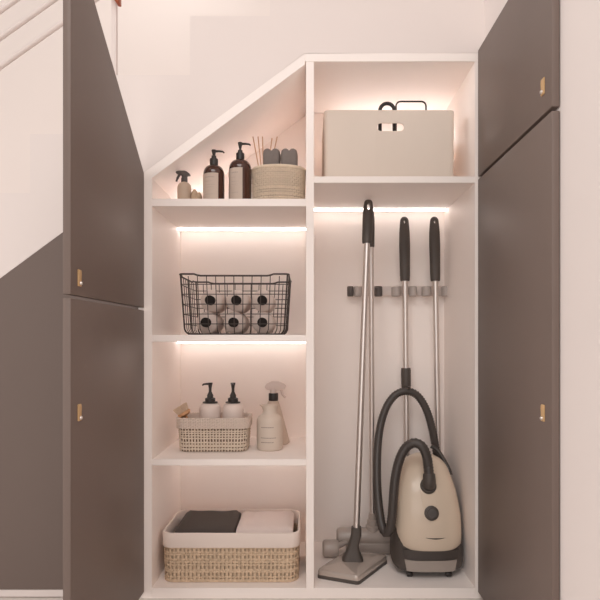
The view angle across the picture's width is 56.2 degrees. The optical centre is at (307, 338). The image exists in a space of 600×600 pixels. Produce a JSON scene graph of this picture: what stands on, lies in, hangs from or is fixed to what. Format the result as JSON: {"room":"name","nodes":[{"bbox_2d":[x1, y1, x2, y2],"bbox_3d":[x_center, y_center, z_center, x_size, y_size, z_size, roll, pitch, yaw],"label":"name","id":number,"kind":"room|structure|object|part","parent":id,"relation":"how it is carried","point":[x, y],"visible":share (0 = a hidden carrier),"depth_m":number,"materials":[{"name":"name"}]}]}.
{"room":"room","nodes":[
{"label":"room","id":0,"kind":"room"},
{"bbox_2d":[0,0,269,192],"bbox_3d":[-1.225,-0.637,2.727,3.550,2.895,0.100,0,0,0],"label":"wall","id":1,"kind":"structure","parent":0,"point":[154,35],"depth_m":2.68,"materials":[{"name":"paint"}]},
{"bbox_2d":[0,597,482,599],"bbox_3d":[-3.175,0.863,-2.193,7.650,0.105,10.100,0,0,0],"label":"floor","id":2,"kind":"structure","parent":0,"point":[1,598],"depth_m":1.76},
{"bbox_2d":[63,0,559,599],"bbox_3d":[0.007,-0.053,1.697,1.083,1.727,0.944,0,0,0],"label":"tall cabinet","id":3,"kind":"object","parent":2,"relation":"on","point":[128,238],"visible":0.91,"depth_m":1.76,"materials":[{"name":"white wood"}]},
{"bbox_3d":[-0.514,-0.137,1.267,0.004,0.038,0.015,0,0,0],"label":"handle","id":4,"kind":"part","parent":3,"relation":"part of","materials":[{"name":"gold metal"}]},
{"bbox_3d":[-0.514,0.166,1.267,0.004,0.038,0.015,0,0,0],"label":"handle","id":5,"kind":"part","parent":3,"relation":"part of","materials":[{"name":"gold metal"}]},
{"bbox_3d":[-0.523,-0.507,1.490,0.017,0.818,0.530,0,0,1],"label":"door","id":6,"kind":"part","parent":3,"relation":"part of","materials":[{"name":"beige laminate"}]},
{"bbox_3d":[-0.523,0.350,1.490,0.017,0.879,0.530,0,0,1],"label":"door","id":7,"kind":"part","parent":3,"relation":"part of","materials":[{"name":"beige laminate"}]},
{"bbox_3d":[-0.509,0.154,1.957,0.042,1.313,0.400,0,0,0],"label":"panel","id":8,"kind":"part","parent":3,"relation":"part of","materials":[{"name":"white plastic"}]},
{"bbox_2d":[176,171,190,198],"bbox_3d":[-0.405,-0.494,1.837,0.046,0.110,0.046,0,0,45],"label":"spray bottle","id":9,"kind":"object","parent":3,"relation":"on","point":[184,188],"visible":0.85,"depth_m":1.82,"materials":[{"name":"grey plastic"}]},
{"bbox_2d":[191,189,201,198],"bbox_3d":[-0.364,-0.463,1.837,0.036,0.050,0.040,0,0,0],"label":"sponge","id":10,"kind":"object","parent":3,"relation":"on","point":[194,195],"visible":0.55,"depth_m":1.82,"materials":[{"name":"beige"}]},
{"bbox_2d":[203,149,224,198],"bbox_3d":[-0.307,-0.528,1.837,0.070,0.179,0.070,0,0,0],"label":"soap dispenser","id":11,"kind":"object","parent":3,"relation":"on","point":[213,174],"visible":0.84,"depth_m":1.81,"materials":[{"name":"brown glass"}]},
{"bbox_2d":[203,165,224,198],"bbox_3d":[-0.307,-0.504,1.837,0.069,0.131,0.069,0,0,0],"label":"bottle","id":12,"kind":"object","parent":11,"relation":"attached to","point":[213,175],"depth_m":1.81,"materials":[{"name":"brown glass"}]},
{"bbox_2d":[176,412,252,451],"bbox_3d":[-0.318,0.318,1.931,0.248,0.114,0.148,0,0,0],"label":"storage basket","id":13,"kind":"object","parent":3,"relation":"on","point":[196,434],"visible":0.91,"depth_m":1.86,"materials":[{"name":"beige wicker"}]},
{"bbox_2d":[173,402,189,417],"bbox_3d":[-0.427,0.288,1.906,0.059,0.145,0.052,0,0,0],"label":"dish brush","id":14,"kind":"object","parent":13,"relation":"in","point":[183,410],"visible":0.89,"depth_m":1.89,"materials":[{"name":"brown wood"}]},
{"bbox_2d":[199,383,220,417],"bbox_3d":[-0.336,0.261,1.929,0.073,0.222,0.073,0,0,0],"label":"soap dispenser","id":15,"kind":"object","parent":13,"relation":"in","point":[210,408],"visible":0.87,"depth_m":1.91,"materials":[{"name":"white plastic"}]},
{"bbox_2d":[199,403,220,417],"bbox_3d":[-0.336,0.295,1.929,0.073,0.153,0.073,0,0,0],"label":"bottle","id":16,"kind":"object","parent":15,"relation":"attached to","point":[207,410],"depth_m":1.90,"materials":[{"name":"white plastic"}]},
{"bbox_2d":[222,383,243,417],"bbox_3d":[-0.257,0.261,1.929,0.073,0.222,0.073,0,0,0],"label":"soap dispenser","id":17,"kind":"object","parent":13,"relation":"in","point":[232,408],"visible":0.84,"depth_m":1.91,"materials":[{"name":"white plastic"}]},
{"bbox_2d":[222,403,243,417],"bbox_3d":[-0.257,0.295,1.929,0.073,0.153,0.073,0,0,0],"label":"bottle","id":18,"kind":"object","parent":17,"relation":"attached to","point":[229,410],"depth_m":1.90,"materials":[{"name":"white plastic"}]},
{"bbox_2d":[152,437,305,465],"bbox_3d":[-0.247,0.386,1.957,0.481,0.020,0.400,0,0,0],"label":"shelf","id":19,"kind":"object","parent":3,"relation":"attached to","point":[293,453],"depth_m":1.80,"materials":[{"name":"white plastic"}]},
{"bbox_2d":[152,335,305,341],"bbox_3d":[-0.247,-0.002,1.957,0.481,0.022,0.400,0,0,0],"label":"shelf","id":20,"kind":"object","parent":3,"relation":"attached to","point":[155,338],"depth_m":1.76,"materials":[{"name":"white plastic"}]},
{"bbox_2d":[152,199,305,228],"bbox_3d":[-0.247,-0.427,1.957,0.481,0.024,0.400,0,0,0],"label":"shelf","id":21,"kind":"object","parent":3,"relation":"attached to","point":[177,213],"depth_m":1.86,"materials":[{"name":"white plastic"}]},
{"bbox_2d":[163,509,300,581],"bbox_3d":[-0.248,0.698,1.917,0.447,0.159,0.255,0,0,0],"label":"storage basket","id":22,"kind":"object","parent":3,"relation":"on","point":[189,557],"visible":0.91,"depth_m":1.79,"materials":[{"name":"wicker"}]},
{"bbox_2d":[175,510,240,532],"bbox_3d":[-0.338,0.692,1.921,0.193,0.162,0.199,0,0,0],"label":"folded towel","id":23,"kind":"object","parent":22,"relation":"in","point":[193,521],"visible":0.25,"depth_m":1.88,"materials":[{"name":"black fabric"}]},
{"bbox_2d":[236,511,293,532],"bbox_3d":[-0.142,0.693,1.921,0.184,0.160,0.199,0,0,0],"label":"folded towel","id":24,"kind":"object","parent":22,"relation":"in","point":[263,521],"visible":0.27,"depth_m":1.89,"materials":[{"name":"white fabric"}]},
{"bbox_2d":[179,273,291,334],"bbox_3d":[-0.238,-0.113,1.937,0.359,0.199,0.266,0,0,0],"label":"wire basket","id":25,"kind":"object","parent":3,"relation":"on","point":[288,281],"visible":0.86,"depth_m":1.82,"materials":[{"name":"black metal"}]},
{"bbox_2d":[196,312,223,332],"bbox_3d":[-0.340,-0.055,1.944,0.074,0.074,0.177,0,0,0],"label":"toilet paper roll","id":26,"kind":"object","parent":25,"relation":"in","point":[203,316],"visible":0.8,"depth_m":1.89,"materials":[{"name":"white paper"}]},
{"bbox_2d":[201,290,227,313],"bbox_3d":[-0.325,-0.129,1.944,0.074,0.074,0.177,0,0,0],"label":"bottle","id":27,"kind":"object","parent":26,"relation":"on","point":[211,298],"visible":0.77,"depth_m":1.89,"materials":[{"name":"white paper"}]},
{"bbox_2d":[224,312,249,332],"bbox_3d":[-0.248,-0.055,1.944,0.074,0.074,0.177,0,0,0],"label":"toilet paper roll","id":28,"kind":"object","parent":25,"relation":"in","point":[230,316],"visible":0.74,"depth_m":1.89,"materials":[{"name":"white paper"}]},
{"bbox_2d":[226,290,250,313],"bbox_3d":[-0.238,-0.129,1.944,0.074,0.074,0.177,0,0,0],"label":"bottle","id":29,"kind":"object","parent":28,"relation":"on","point":[231,299],"visible":0.86,"depth_m":1.89,"materials":[{"name":"white paper"}]},
{"bbox_2d":[252,312,275,332],"bbox_3d":[-0.152,-0.055,1.944,0.074,0.074,0.177,0,0,0],"label":"toilet paper roll","id":30,"kind":"object","parent":25,"relation":"in","point":[264,315],"visible":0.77,"depth_m":1.89,"materials":[{"name":"white paper"}]},
{"bbox_2d":[252,290,275,312],"bbox_3d":[-0.152,-0.129,1.944,0.074,0.074,0.177,0,0,0],"label":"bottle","id":31,"kind":"object","parent":30,"relation":"on","point":[256,298],"visible":0.84,"depth_m":1.89,"materials":[{"name":"white paper"}]},
{"bbox_2d":[229,142,251,198],"bbox_3d":[-0.222,-0.540,1.837,0.074,0.204,0.074,0,0,0],"label":"soap dispenser","id":32,"kind":"object","parent":3,"relation":"on","point":[240,172],"visible":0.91,"depth_m":1.81,"materials":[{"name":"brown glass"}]},
{"bbox_2d":[257,404,282,450],"bbox_3d":[-0.131,0.300,1.919,0.089,0.153,0.089,0,0,0],"label":"bottle","id":33,"kind":"object","parent":3,"relation":"on","point":[269,423],"visible":1,"depth_m":1.89,"materials":[{"name":"beige plastic"}]},
{"bbox_2d":[265,381,289,444],"bbox_3d":[-0.125,0.264,2.034,0.117,0.223,0.117,0,0,0],"label":"spray bottle","id":34,"kind":"object","parent":3,"relation":"on","point":[273,386],"visible":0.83,"depth_m":2.02,"materials":[{"name":"beige plastic"}]},
{"bbox_2d":[251,164,305,198],"bbox_3d":[-0.097,-0.500,1.857,0.181,0.122,0.129,0,0,-5],"label":"storage basket","id":35,"kind":"object","parent":3,"relation":"on","point":[280,181],"visible":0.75,"depth_m":1.80,"materials":[{"name":"beige wicker"}]},
{"bbox_2d":[253,137,277,165],"bbox_3d":[-0.151,-0.578,1.984,0.070,0.278,0.062,0,0,41],"label":"reed diffuser","id":36,"kind":"object","parent":35,"relation":"in","point":[253,137],"visible":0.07,"depth_m":1.98,"materials":[{"name":"brown wood"}]},
{"bbox_2d":[263,148,280,167],"bbox_3d":[-0.119,-0.532,1.857,0.057,0.177,0.072,0,0,0],"label":"rolled towel","id":37,"kind":"object","parent":35,"relation":"in","point":[273,156],"visible":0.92,"depth_m":1.82,"materials":[{"name":"grey fabric"}]},
{"bbox_2d":[281,148,297,165],"bbox_3d":[-0.061,-0.532,1.857,0.056,0.177,0.072,0,0,0],"label":"rolled towel","id":38,"kind":"object","parent":35,"relation":"in","point":[290,156],"visible":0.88,"depth_m":1.82,"materials":[{"name":"grey fabric"}]},
{"bbox_3d":[0.005,-0.042,2.163,1.070,1.704,0.012,0,0,0],"label":"panel","id":39,"kind":"part","parent":3,"relation":"part of","materials":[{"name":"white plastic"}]},
{"bbox_2d":[318,200,386,584],"bbox_3d":[0.153,0.147,1.893,0.142,1.262,0.240,0,0,33],"label":"mop","id":40,"kind":"object","parent":3,"relation":"on","point":[354,566],"visible":1,"depth_m":1.90,"materials":[{"name":"grey plastic"}]},
{"bbox_3d":[0.153,0.754,1.893,0.139,0.026,0.237,0,0,33],"label":"head plate","id":41,"kind":"part","parent":40,"relation":"part of","materials":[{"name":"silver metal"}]},
{"bbox_2d":[322,210,389,557],"bbox_3d":[0.186,0.153,2.030,0.269,1.250,0.108,0,0,0],"label":"mop","id":42,"kind":"object","parent":3,"relation":"on","point":[372,540],"visible":0.62,"depth_m":2.04,"materials":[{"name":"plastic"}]},
{"bbox_3d":[0.130,0.738,2.024,0.081,0.030,0.028,0,0,-35],"label":"roller arm","id":43,"kind":"part","parent":42,"relation":"part of","materials":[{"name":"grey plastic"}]},
{"bbox_2d":[322,110,453,175],"bbox_3d":[0.263,-0.624,1.960,0.423,0.232,0.285,0,0,0],"label":"storage box","id":44,"kind":"object","parent":3,"relation":"on","point":[352,142],"visible":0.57,"depth_m":1.82,"materials":[{"name":"beige plastic"}]},
{"bbox_2d":[378,102,395,130],"bbox_3d":[0.262,-0.650,1.862,0.060,0.272,0.012,0,0,0],"label":"loop","id":45,"kind":"object","parent":44,"relation":"in","point":[383,104],"visible":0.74,"depth_m":1.86,"materials":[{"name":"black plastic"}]},
{"bbox_2d":[395,101,426,130],"bbox_3d":[0.347,-0.658,1.892,0.107,0.288,0.006,0,0,0],"label":"wire rack","id":46,"kind":"object","parent":44,"relation":"in","point":[398,101],"visible":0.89,"depth_m":1.89,"materials":[{"name":"black metal"}]},
{"bbox_3d":[0.265,-0.880,1.957,0.549,0.027,0.400,0,0,0],"label":"panel","id":47,"kind":"part","parent":3,"relation":"part of","materials":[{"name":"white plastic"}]},
{"bbox_2d":[314,176,474,211],"bbox_3d":[0.270,-0.498,1.957,0.503,0.020,0.400,0,0,0],"label":"shelf","id":48,"kind":"object","parent":3,"relation":"attached to","point":[331,193],"depth_m":1.87,"materials":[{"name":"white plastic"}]},
{"bbox_2d":[347,286,446,296],"bbox_3d":[0.368,-0.182,2.130,0.441,0.042,0.053,0,0,0],"label":"holder","id":49,"kind":"object","parent":3,"relation":"attached to","point":[394,291],"visible":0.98,"depth_m":2.11,"materials":[{"name":"metal"}]},
{"bbox_2d":[399,217,410,456],"bbox_3d":[0.372,0.160,2.075,0.086,1.236,0.092,0,0,0],"label":"broom","id":50,"kind":"object","parent":3,"relation":"in","point":[404,232],"visible":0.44,"depth_m":2.09,"materials":[{"name":"metal"}]},
{"bbox_2d":[372,387,462,576],"bbox_3d":[0.370,0.477,1.941,0.294,0.602,0.267,0,0,0],"label":"vacuum cleaner","id":51,"kind":"object","parent":3,"relation":"on","point":[423,525],"visible":1,"depth_m":1.84,"materials":[{"name":"beige plastic"},{"name":"charcoal plastic"},{"name":"rubber"}]},
{"bbox_3d":[0.399,0.734,1.826,0.170,0.036,0.025,0,0,0],"label":"panel","id":52,"kind":"part","parent":51,"relation":"part of","materials":[{"name":"beige plastic"}]},
{"bbox_3d":[0.473,0.427,1.992,0.085,0.102,0.022,0,0,38],"label":"handle","id":53,"kind":"part","parent":51,"relation":"part of","materials":[{"name":"plastic"}]},
{"bbox_2d":[429,217,440,450],"bbox_3d":[0.492,0.160,2.102,0.086,1.236,0.036,0,0,0],"label":"broom","id":54,"kind":"object","parent":3,"relation":"on","point":[434,231],"visible":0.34,"depth_m":2.09,"materials":[{"name":"metal"}]},
{"bbox_3d":[0.531,-0.028,1.957,0.018,1.678,0.400,0,0,0],"label":"panel","id":55,"kind":"part","parent":3,"relation":"part of","materials":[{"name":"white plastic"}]},
{"bbox_3d":[0.539,-0.704,1.490,0.018,0.394,0.530,0,0,0],"label":"door","id":56,"kind":"part","parent":3,"relation":"part of","materials":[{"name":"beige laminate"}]},
{"bbox_3d":[0.539,0.146,1.490,0.018,1.287,0.530,0,0,0],"label":"door","id":57,"kind":"part","parent":3,"relation":"part of","materials":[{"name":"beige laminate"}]},
{"bbox_3d":[0.529,-0.568,1.267,0.004,0.038,0.015,0,0,0],"label":"handle","id":58,"kind":"part","parent":3,"relation":"part of","materials":[{"name":"gold metal"}]},
{"bbox_3d":[0.529,0.167,1.267,0.004,0.038,0.015,0,0,0],"label":"handle","id":59,"kind":"part","parent":3,"relation":"part of","materials":[{"name":"gold metal"}]},
{"bbox_2d":[0,0,483,597],"bbox_3d":[-1.025,-0.533,2.207,3.150,3.102,0.900,0,0,0],"label":"wall","id":60,"kind":"structure","parent":0,"point":[231,57],"depth_m":1.76,"materials":[{"name":"paint"}]},
{"bbox_2d":[0,589,62,596],"bbox_3d":[-1.066,0.796,1.768,1.068,0.022,0.015,0,0,0],"label":"baseboard","id":61,"kind":"structure","parent":60,"relation":"attached to","point":[3,592],"depth_m":1.76,"materials":[{"name":"white paint"}]},
{"bbox_2d":[0,0,120,74],"bbox_3d":[-0.940,-1.052,1.791,0.688,0.781,0.048,0,0,0],"label":"stair railing","id":62,"kind":"object","parent":60,"relation":"attached to","point":[115,4],"visible":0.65,"depth_m":1.80,"materials":[{"name":"white paint"}]},
{"bbox_3d":[-0.953,-1.080,1.807,0.662,0.477,0.017,0,0,0],"label":"rail","id":63,"kind":"part","parent":62,"relation":"part of","materials":[{"name":"white paint"}]},
{"bbox_3d":[-0.953,-0.994,1.807,0.662,0.477,0.017,0,0,0],"label":"rail","id":64,"kind":"part","parent":62,"relation":"part of","materials":[{"name":"white paint"}]},
{"bbox_3d":[-0.622,-1.134,1.807,0.016,0.618,0.016,0,0,0],"label":"post","id":65,"kind":"part","parent":62,"relation":"part of","materials":[{"name":"white paint"}]},
{"bbox_3d":[-0.636,-1.148,1.782,0.081,0.174,0.030,0,0,0],"label":"handrail","id":66,"kind":"part","parent":62,"relation":"part of","materials":[{"name":"red wood"}]},
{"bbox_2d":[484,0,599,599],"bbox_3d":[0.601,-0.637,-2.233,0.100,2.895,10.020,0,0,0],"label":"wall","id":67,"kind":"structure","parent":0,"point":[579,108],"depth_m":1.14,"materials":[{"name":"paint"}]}
]}

